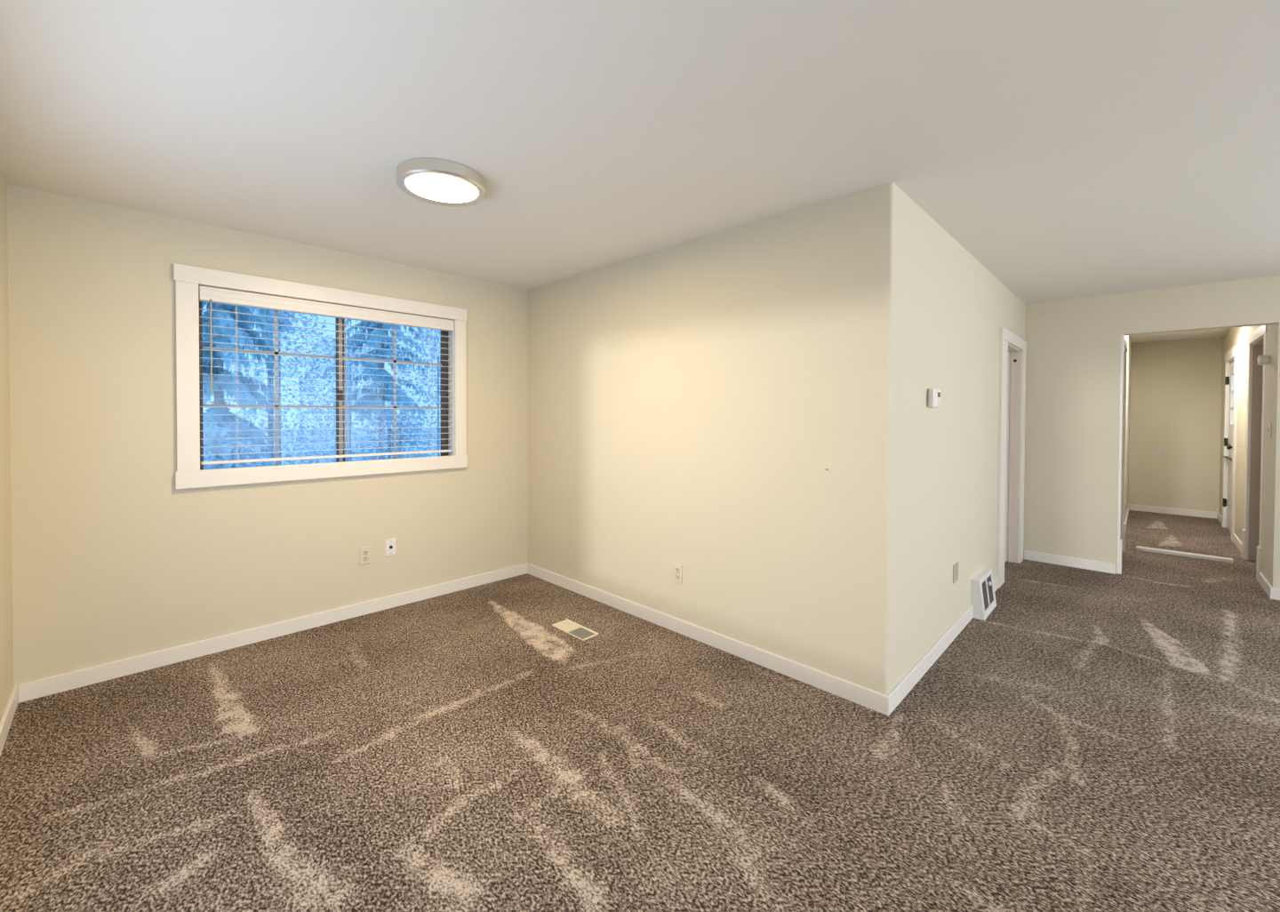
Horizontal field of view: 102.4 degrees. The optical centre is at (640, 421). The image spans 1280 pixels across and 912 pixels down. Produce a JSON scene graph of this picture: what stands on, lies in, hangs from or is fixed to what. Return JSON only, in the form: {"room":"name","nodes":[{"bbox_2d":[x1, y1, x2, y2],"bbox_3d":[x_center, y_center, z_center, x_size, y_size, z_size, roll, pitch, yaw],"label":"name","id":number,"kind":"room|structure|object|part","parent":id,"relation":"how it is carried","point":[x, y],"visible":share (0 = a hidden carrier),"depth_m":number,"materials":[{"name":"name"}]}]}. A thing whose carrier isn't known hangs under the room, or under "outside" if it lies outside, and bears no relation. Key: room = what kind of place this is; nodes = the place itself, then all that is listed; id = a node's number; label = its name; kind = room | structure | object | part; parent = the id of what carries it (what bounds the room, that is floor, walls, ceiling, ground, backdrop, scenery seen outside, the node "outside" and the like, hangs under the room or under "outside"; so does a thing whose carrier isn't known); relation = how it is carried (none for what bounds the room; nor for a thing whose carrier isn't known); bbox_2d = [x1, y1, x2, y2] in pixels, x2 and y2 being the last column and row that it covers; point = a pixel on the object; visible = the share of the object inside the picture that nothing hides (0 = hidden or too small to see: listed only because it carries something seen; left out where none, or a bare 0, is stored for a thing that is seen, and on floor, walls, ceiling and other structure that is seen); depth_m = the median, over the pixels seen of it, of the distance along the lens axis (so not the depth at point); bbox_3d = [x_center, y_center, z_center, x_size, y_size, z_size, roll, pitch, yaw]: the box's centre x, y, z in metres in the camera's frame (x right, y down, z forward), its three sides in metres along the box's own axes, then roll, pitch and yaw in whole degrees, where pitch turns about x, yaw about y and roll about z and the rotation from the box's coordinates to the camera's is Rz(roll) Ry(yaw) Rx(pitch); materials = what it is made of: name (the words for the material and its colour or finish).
{"room":"empty living room","nodes":[
{"label":"empty living room","id":0,"kind":"room"},
{"bbox_2d":[0,170,13,720],"bbox_3d":[-0.103,0.193,-0.471,8.121,2.490,0.120,1,1,44],"label":"wall","id":1,"kind":"structure","parent":0,"point":[6,624],"depth_m":2.30,"materials":[{"name":"beige paint"}]},
{"bbox_2d":[0,684,18,755],"bbox_3d":[-0.109,1.348,-0.359,7.987,0.096,0.014,1,1,44],"label":"baseboard","id":2,"kind":"structure","parent":1,"relation":"attached to","point":[7,717],"depth_m":2.23,"materials":[{"name":"white wood"}]},
{"bbox_2d":[7,184,527,685],"bbox_3d":[-0.738,0.112,4.762,0.120,2.490,6.698,1,1,44],"label":"wall","id":3,"kind":"structure","parent":0,"point":[112,561],"depth_m":2.80,"materials":[{"name":"beige paint"}]},
{"bbox_2d":[17,562,527,703],"bbox_3d":[-1.960,1.284,3.444,0.014,0.096,2.820,1,1,44],"label":"baseboard","id":4,"kind":"structure","parent":3,"relation":"attached to","point":[42,687],"depth_m":3.02,"materials":[{"name":"white wood"}]},
{"bbox_2d":[173,263,467,488],"bbox_3d":[-1.999,-0.251,3.459,0.166,1.229,1.693,1,1,44],"label":"window","id":5,"kind":"structure","parent":3,"relation":"in","point":[190,473],"depth_m":3.24,"materials":[{"name":"white wood"}]},
{"bbox_3d":[-2.506,-0.246,2.849,0.028,1.040,0.095,1,1,44],"label":"casing","id":6,"kind":"part","parent":5,"relation":"part of","materials":[{"name":"white wood"}]},
{"bbox_2d":[202,310,335,465],"bbox_3d":[-2.298,-0.208,3.249,0.004,0.985,0.713,1,1,44],"label":"grille","id":7,"kind":"object","parent":5,"relation":"attached to","point":[276,406],"depth_m":3.25,"materials":[{"name":"grey plastic"}]},
{"bbox_3d":[-2.300,-0.213,3.253,0.022,1.035,0.775,1,1,44],"label":"sash","id":8,"kind":"part","parent":5,"relation":"part of","materials":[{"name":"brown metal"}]},
{"bbox_3d":[-1.948,-0.818,3.404,0.031,0.092,1.693,1,1,44],"label":"head casing","id":9,"kind":"part","parent":5,"relation":"part of","materials":[{"name":"white wood"}]},
{"bbox_3d":[-1.953,0.316,3.421,0.031,0.097,1.693,1,1,44],"label":"sill casing","id":10,"kind":"part","parent":5,"relation":"part of","materials":[{"name":"white wood"}]},
{"bbox_3d":[-2.051,-0.232,3.489,0.050,1.092,1.532,1,1,44],"label":"frame","id":11,"kind":"part","parent":5,"relation":"part of","materials":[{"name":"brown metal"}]},
{"bbox_2d":[199,285,454,464],"bbox_3d":[-1.972,-0.265,3.440,0.075,1.012,1.484,1,1,44],"label":"window blind","id":12,"kind":"object","parent":5,"relation":"attached to","point":[206,293],"visible":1,"depth_m":3.30,"materials":[{"name":"white plastic"}]},
{"bbox_3d":[-2.385,-0.244,3.040,0.047,0.960,0.002,1,1,44],"label":"ladder cord","id":13,"kind":"part","parent":12,"relation":"part of","materials":[{"name":"white fabric"}]},
{"bbox_3d":[-1.985,0.233,3.456,0.043,0.017,1.476,1,1,44],"label":"rail","id":14,"kind":"part","parent":12,"relation":"part of","materials":[{"name":"white plastic"}]},
{"bbox_3d":[-1.978,-0.249,3.454,0.047,0.960,0.002,1,1,44],"label":"ladder cord","id":15,"kind":"part","parent":12,"relation":"part of","materials":[{"name":"white fabric"}]},
{"bbox_3d":[-1.568,-0.254,3.871,0.047,0.960,0.002,1,1,44],"label":"ladder cord","id":16,"kind":"part","parent":12,"relation":"part of","materials":[{"name":"white fabric"}]},
{"bbox_3d":[-2.026,-0.222,3.478,0.006,1.012,0.022,1,1,44],"label":"pull rail","id":17,"kind":"part","parent":5,"relation":"part of","materials":[{"name":"grey metal"}]},
{"bbox_3d":[-1.791,-0.218,3.737,0.022,1.035,0.745,1,1,44],"label":"sash","id":18,"kind":"part","parent":5,"relation":"part of","materials":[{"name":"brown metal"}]},
{"bbox_2d":[342,324,441,458],"bbox_3d":[-1.783,-0.213,3.739,0.004,0.985,0.691,1,1,44],"label":"grille","id":19,"kind":"object","parent":5,"relation":"attached to","point":[395,360],"depth_m":3.73,"materials":[{"name":"grey"}]},
{"bbox_3d":[-1.395,-0.258,3.980,0.028,1.040,0.089,1,1,44],"label":"casing","id":20,"kind":"part","parent":5,"relation":"part of","materials":[{"name":"white wood"}]},
{"bbox_2d":[360,546,370,564],"bbox_3d":[-1.881,0.919,3.521,0.009,0.115,0.070,1,1,44],"label":"power outlet","id":21,"kind":"object","parent":3,"relation":"attached to","point":[364,552],"visible":1,"depth_m":3.52,"materials":[{"name":"beige plastic"}]},
{"bbox_2d":[384,537,396,556],"bbox_3d":[-1.763,0.889,3.636,0.015,0.117,0.072,1,1,44],"label":"cable plate","id":22,"kind":"object","parent":3,"relation":"attached to","point":[390,544],"visible":1,"depth_m":3.63,"materials":[{"name":"white plastic"}]},
{"bbox_2d":[0,510,1279,911],"bbox_3d":[3.656,1.345,3.460,8.235,0.001,10.980,1,1,44],"label":"floor","id":23,"kind":"structure","parent":0,"point":[1097,741],"depth_m":1.98,"materials":[{"name":"brown carpet"}]},
{"bbox_2d":[551,618,599,640],"bbox_3d":[-0.421,1.328,3.289,0.338,0.009,0.131,1,1,44],"label":"floor vent","id":24,"kind":"object","parent":23,"relation":"in","point":[577,630],"visible":1,"depth_m":3.28,"materials":[{"name":"beige metal"}]},
{"bbox_2d":[1136,545,1233,563],"bbox_3d":[5.360,1.313,5.088,0.659,0.030,0.090,1,1,44],"label":"floor strip","id":25,"kind":"object","parent":23,"relation":"on","point":[1138,548],"visible":1,"depth_m":5.06,"materials":[{"name":"white"}]},
{"bbox_2d":[0,0,1279,343],"bbox_3d":[3.667,-1.155,3.427,8.241,0.120,10.986,1,1,44],"label":"ceiling","id":26,"kind":"structure","parent":0,"point":[1073,148],"depth_m":1.87,"materials":[{"name":"white paint"}]},
{"bbox_2d":[395,158,486,207],"bbox_3d":[-0.894,-1.070,2.324,0.380,0.055,0.380,1,1,44],"label":"ceiling light","id":27,"kind":"object","parent":26,"relation":"attached to","point":[431,180],"visible":1,"depth_m":2.26,"materials":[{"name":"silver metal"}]},
{"bbox_2d":[405,173,478,202],"bbox_3d":[-0.894,-1.048,2.324,0.307,0.004,0.307,1,1,44],"label":"diffuser","id":28,"kind":"object","parent":27,"relation":"attached to","point":[432,188],"depth_m":2.32,"materials":[{"name":"white plastic"}]},
{"bbox_2d":[528,182,901,695],"bbox_3d":[0.124,0.135,3.438,2.965,2.490,0.110,1,1,44],"label":"wall","id":29,"kind":"structure","parent":0,"point":[691,404],"depth_m":2.92,"materials":[{"name":"beige paint"}]},
{"bbox_2d":[673,563,682,583],"bbox_3d":[0.236,0.962,3.254,0.070,0.115,0.009,1,1,44],"label":"power outlet","id":30,"kind":"object","parent":29,"relation":"attached to","point":[677,568],"visible":1,"depth_m":3.25,"materials":[{"name":"beige plastic"}]},
{"bbox_2d":[527,563,889,715],"bbox_3d":[0.086,1.293,3.402,2.965,0.096,0.014,1,1,44],"label":"baseboard","id":31,"kind":"structure","parent":29,"relation":"attached to","point":[877,701],"depth_m":2.94,"materials":[{"name":"white wood"}]},
{"bbox_2d":[895,190,1025,686],"bbox_3d":[2.412,0.140,3.731,0.110,2.490,3.514,1,1,44],"label":"wall","id":32,"kind":"structure","parent":0,"point":[953,310],"depth_m":2.98,"materials":[{"name":"beige paint"}]},
{"bbox_2d":[927,388,940,407],"bbox_3d":[1.588,-0.126,2.783,0.036,0.100,0.138,1,1,44],"label":"thermostat","id":33,"kind":"object","parent":32,"relation":"attached to","point":[933,395],"visible":1,"depth_m":2.75,"materials":[{"name":"beige plastic"}]},
{"bbox_3d":[1.577,-0.126,2.791,0.008,0.090,0.125,1,1,44],"label":"plate","id":34,"kind":"part","parent":33,"relation":"part of","materials":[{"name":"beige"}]},
{"bbox_2d":[887,576,998,714],"bbox_3d":[2.000,1.303,3.246,0.014,0.096,2.446,1,1,44],"label":"baseboard","id":35,"kind":"structure","parent":32,"relation":"attached to","point":[900,692],"depth_m":2.79,"materials":[{"name":"white wood"}]},
{"bbox_2d":[952,561,958,583],"bbox_3d":[1.969,0.945,3.212,0.007,0.113,0.112,1,1,44],"label":"wall plate","id":36,"kind":"object","parent":32,"relation":"attached to","point":[956,565],"visible":1,"depth_m":3.20,"materials":[{"name":"beige plastic"}]},
{"bbox_2d":[970,567,996,620],"bbox_3d":[2.420,1.206,3.622,0.082,0.262,0.390,1,1,44],"label":"air vent","id":37,"kind":"object","parent":32,"relation":"in","point":[983,601],"visible":1,"depth_m":3.53,"materials":[{"name":"white metal"}]},
{"bbox_2d":[981,575,993,607],"bbox_3d":[2.433,1.195,3.609,0.024,0.165,0.300,1,1,44],"label":"grille","id":38,"kind":"object","parent":37,"relation":"attached to","point":[987,583],"depth_m":3.60,"materials":[{"name":"grey metal"}]},
{"bbox_2d":[996,327,1026,587],"bbox_3d":[3.216,0.293,4.540,0.138,2.087,1.136,1,1,44],"label":"door","id":39,"kind":"structure","parent":32,"relation":"in","point":[1012,348],"depth_m":4.79,"materials":[{"name":"white wood"}]},
{"bbox_3d":[2.937,0.343,4.177,0.020,1.995,0.210,1,1,44],"label":"casing","id":40,"kind":"part","parent":39,"relation":"part of","materials":[{"name":"white wood"}]},
{"bbox_3d":[3.261,-0.704,4.485,0.023,0.092,1.136,1,1,44],"label":"head casing","id":41,"kind":"part","parent":39,"relation":"part of","materials":[{"name":"white wood"}]},
{"bbox_3d":[3.596,0.336,4.847,0.020,1.995,0.150,1,1,44],"label":"casing","id":42,"kind":"part","parent":39,"relation":"part of","materials":[{"name":"white wood"}]},
{"bbox_2d":[1120,335,1131,521],"bbox_3d":[5.659,0.119,6.080,0.110,2.490,4.168,1,1,44],"label":"wall","id":43,"kind":"structure","parent":0,"point":[1128,380],"depth_m":6.67,"materials":[{"name":"beige paint"}]},
{"bbox_2d":[1116,334,1127,574],"bbox_3d":[4.546,0.266,4.929,0.147,2.140,1.166,1,1,44],"label":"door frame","id":44,"kind":"structure","parent":43,"relation":"in","point":[1121,524],"depth_m":4.50,"materials":[{"name":"white wood"}]},
{"bbox_3d":[4.226,0.171,4.528,0.020,1.760,0.130,1,1,44],"label":"casing","id":45,"kind":"part","parent":44,"relation":"part of","materials":[{"name":"white wood"}]},
{"bbox_3d":[4.946,0.163,5.261,0.020,1.760,0.115,1,1,44],"label":"casing","id":46,"kind":"part","parent":44,"relation":"part of","materials":[{"name":"white wood"}]},
{"bbox_3d":[4.588,-0.758,4.877,0.023,0.090,1.166,1,1,44],"label":"head casing","id":47,"kind":"part","parent":44,"relation":"part of","materials":[{"name":"white wood"}]},
{"bbox_2d":[1124,504,1129,531],"bbox_3d":[6.072,1.272,6.434,0.014,0.096,3.101,1,1,44],"label":"baseboard","id":48,"kind":"structure","parent":43,"relation":"attached to","point":[1128,508],"depth_m":6.71,"materials":[{"name":"white wood"}]},
{"bbox_2d":[1023,274,1279,588],"bbox_3d":[4.460,0.141,4.260,8.001,2.490,0.110,1,1,44],"label":"wall","id":49,"kind":"structure","parent":0,"point":[1074,346],"depth_m":4.61,"materials":[{"name":"beige paint"}]},
{"bbox_2d":[1024,550,1115,574],"bbox_3d":[3.917,1.289,4.718,0.645,0.096,0.014,1,1,44],"label":"baseboard","id":50,"kind":"structure","parent":49,"relation":"attached to","point":[1061,560],"depth_m":4.70,"materials":[{"name":"white wood"}]},
{"bbox_2d":[1269,587,1279,599],"bbox_3d":[6.022,1.329,2.669,3.511,0.096,0.014,1,1,44],"label":"baseboard","id":51,"kind":"structure","parent":49,"relation":"attached to","point":[1275,593],"depth_m":3.88,"materials":[{"name":"white wood"}]},
{"bbox_2d":[1128,336,1222,511],"bbox_3d":[7.514,0.109,7.259,1.105,2.490,0.126,1,1,44],"label":"wall","id":52,"kind":"structure","parent":0,"point":[1175,403],"depth_m":7.20,"materials":[{"name":"beige paint"}]},
{"bbox_2d":[1129,504,1217,518],"bbox_3d":[7.465,1.266,7.230,0.857,0.096,0.014,1,1,44],"label":"baseboard","id":53,"kind":"structure","parent":52,"relation":"attached to","point":[1137,508],"depth_m":7.21,"materials":[{"name":"white wood"}]},
{"bbox_2d":[1218,325,1263,548],"bbox_3d":[6.369,0.132,5.383,0.110,2.490,4.168,1,1,44],"label":"wall","id":54,"kind":"structure","parent":0,"point":[1235,336],"depth_m":5.51,"materials":[{"name":"beige paint"}]},
{"bbox_2d":[1221,344,1239,540],"bbox_3d":[6.985,0.242,6.048,0.171,2.175,1.101,1,1,44],"label":"door","id":55,"kind":"structure","parent":54,"relation":"in","point":[1231,367],"depth_m":6.23,"materials":[{"name":"white wood"}]},
{"bbox_3d":[7.295,0.296,6.421,0.020,2.060,0.120,1,1,44],"label":"casing","id":56,"kind":"part","parent":55,"relation":"part of","materials":[{"name":"white wood"}]},
{"bbox_3d":[6.711,0.292,5.844,0.068,0.060,0.060,1,1,44],"label":"knob","id":57,"kind":"part","parent":55,"relation":"part of","materials":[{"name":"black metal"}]},
{"bbox_3d":[6.960,-0.788,6.062,0.023,0.115,1.101,1,1,44],"label":"head casing","id":58,"kind":"part","parent":55,"relation":"part of","materials":[{"name":"white wood"}]},
{"bbox_3d":[6.620,0.303,5.734,0.020,2.060,0.125,1,1,44],"label":"casing","id":59,"kind":"part","parent":55,"relation":"part of","materials":[{"name":"white wood"}]},
{"bbox_2d":[1216,512,1271,597],"bbox_3d":[6.280,1.288,5.415,0.031,0.096,4.266,1,1,44],"label":"baseboard","id":60,"kind":"structure","parent":54,"relation":"attached to","point":[1264,583],"depth_m":4.24,"materials":[{"name":"white wood"}]},
{"bbox_2d":[1241,325,1266,581],"bbox_3d":[5.582,0.261,4.603,0.147,2.170,1.061,1,1,44],"label":"door","id":61,"kind":"structure","parent":54,"relation":"in","point":[1252,534],"depth_m":4.89,"materials":[{"name":"white wood"}]},
{"bbox_3d":[5.871,0.156,4.969,0.020,1.790,0.115,1,1,44],"label":"casing","id":62,"kind":"part","parent":61,"relation":"part of","materials":[{"name":"white wood"}]},
{"bbox_3d":[5.548,-0.780,4.624,0.023,0.090,1.061,1,1,44],"label":"head casing","id":63,"kind":"part","parent":61,"relation":"part of","materials":[{"name":"white wood"}]},
{"bbox_3d":[5.220,0.164,4.305,0.020,1.790,0.115,1,1,44],"label":"casing","id":64,"kind":"part","parent":61,"relation":"part of","materials":[{"name":"white wood"}]},
{"bbox_2d":[1261,324,1276,583],"bbox_3d":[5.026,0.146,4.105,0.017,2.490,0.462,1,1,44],"label":"pier","id":65,"kind":"object","parent":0,"point":[1271,329],"visible":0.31,"depth_m":4.10,"materials":[{"name":"beige paint"}]},
{"bbox_2d":[1257,354,1271,365],"bbox_3d":[5.000,-0.492,4.125,0.064,0.080,0.080,1,1,44],"label":"wall sensor","id":66,"kind":"object","parent":65,"relation":"attached to","point":[1263,359],"visible":1,"depth_m":4.11,"materials":[{"name":"white plastic"}]},
{"bbox_2d":[1266,422,1271,437],"bbox_3d":[4.950,0.066,4.053,0.020,0.115,0.070,1,1,44],"label":"light switch","id":67,"kind":"object","parent":65,"relation":"attached to","point":[1270,423],"visible":1,"depth_m":4.04,"materials":[{"name":"beige plastic"}]},
{"bbox_3d":[4.955,0.066,4.049,0.006,0.115,0.070,1,1,44],"label":"plate","id":68,"kind":"part","parent":67,"relation":"part of","materials":[{"name":"beige plastic"}]},
{"label":"outside","id":69,"kind":"structure","parent":0,"visible":0},
{"bbox_2d":[203,427,440,468],"bbox_3d":[-19.307,1.335,25.985,56.079,0.150,70.000,1,1,44],"label":"ground","id":70,"kind":"structure","parent":69,"point":[295,432],"depth_m":27.64,"materials":[{"name":"white snow"}]},
{"bbox_2d":[202,423,275,469],"bbox_3d":[-5.045,0.842,6.305,1.219,1.638,1.200,1,1,44],"label":"shrub","id":71,"kind":"object","parent":70,"relation":"on","point":[246,431],"visible":0.22,"depth_m":6.23,"materials":[{"name":"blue plant"}]},
{"bbox_2d":[201,301,281,467],"bbox_3d":[-5.796,-2.400,7.131,1.596,8.000,1.653,0,1,10],"label":"conifer tree","id":72,"kind":"object","parent":70,"relation":"on","point":[233,389],"visible":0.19,"depth_m":7.08,"materials":[{"name":"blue plant"}]},
{"bbox_2d":[202,306,335,465],"bbox_3d":[-7.761,-0.765,10.909,2.514,4.685,2.538,1,1,44],"label":"tree","id":73,"kind":"object","parent":70,"relation":"on","point":[270,373],"visible":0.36,"depth_m":10.96,"materials":[{"name":"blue plant"}]},
{"bbox_2d":[243,307,300,463],"bbox_3d":[-9.854,-3.264,13.598,1.533,9.500,1.423,0,1,-20],"label":"conifer tree","id":74,"kind":"object","parent":70,"relation":"on","point":[251,308],"visible":0.04,"depth_m":13.60,"materials":[{"name":"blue plant"}]},
{"bbox_2d":[296,334,391,463],"bbox_3d":[-8.571,-0.480,14.984,2.507,3.991,2.542,0,1,-14],"label":"shrub","id":75,"kind":"object","parent":70,"relation":"on","point":[347,380],"visible":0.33,"depth_m":14.73,"materials":[{"name":"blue plant"}]},
{"bbox_2d":[323,319,435,459],"bbox_3d":[-5.215,-2.446,10.312,1.874,8.000,1.984,0,1,-9],"label":"conifer tree","id":76,"kind":"object","parent":70,"relation":"on","point":[378,388],"visible":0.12,"depth_m":10.22,"materials":[{"name":"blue plant"}]},
{"bbox_2d":[353,402,433,461],"bbox_3d":[-4.226,0.654,8.854,1.313,1.937,1.307,1,1,44],"label":"shrub","id":77,"kind":"object","parent":70,"relation":"on","point":[390,418],"visible":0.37,"depth_m":8.74,"materials":[{"name":"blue plant"}]},
{"bbox_2d":[388,327,440,457],"bbox_3d":[-5.140,-0.489,13.295,2.532,4.091,2.533,1,1,44],"label":"shrub","id":78,"kind":"object","parent":70,"relation":"on","point":[427,337],"visible":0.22,"depth_m":13.04,"materials":[{"name":"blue plant"}]}
]}

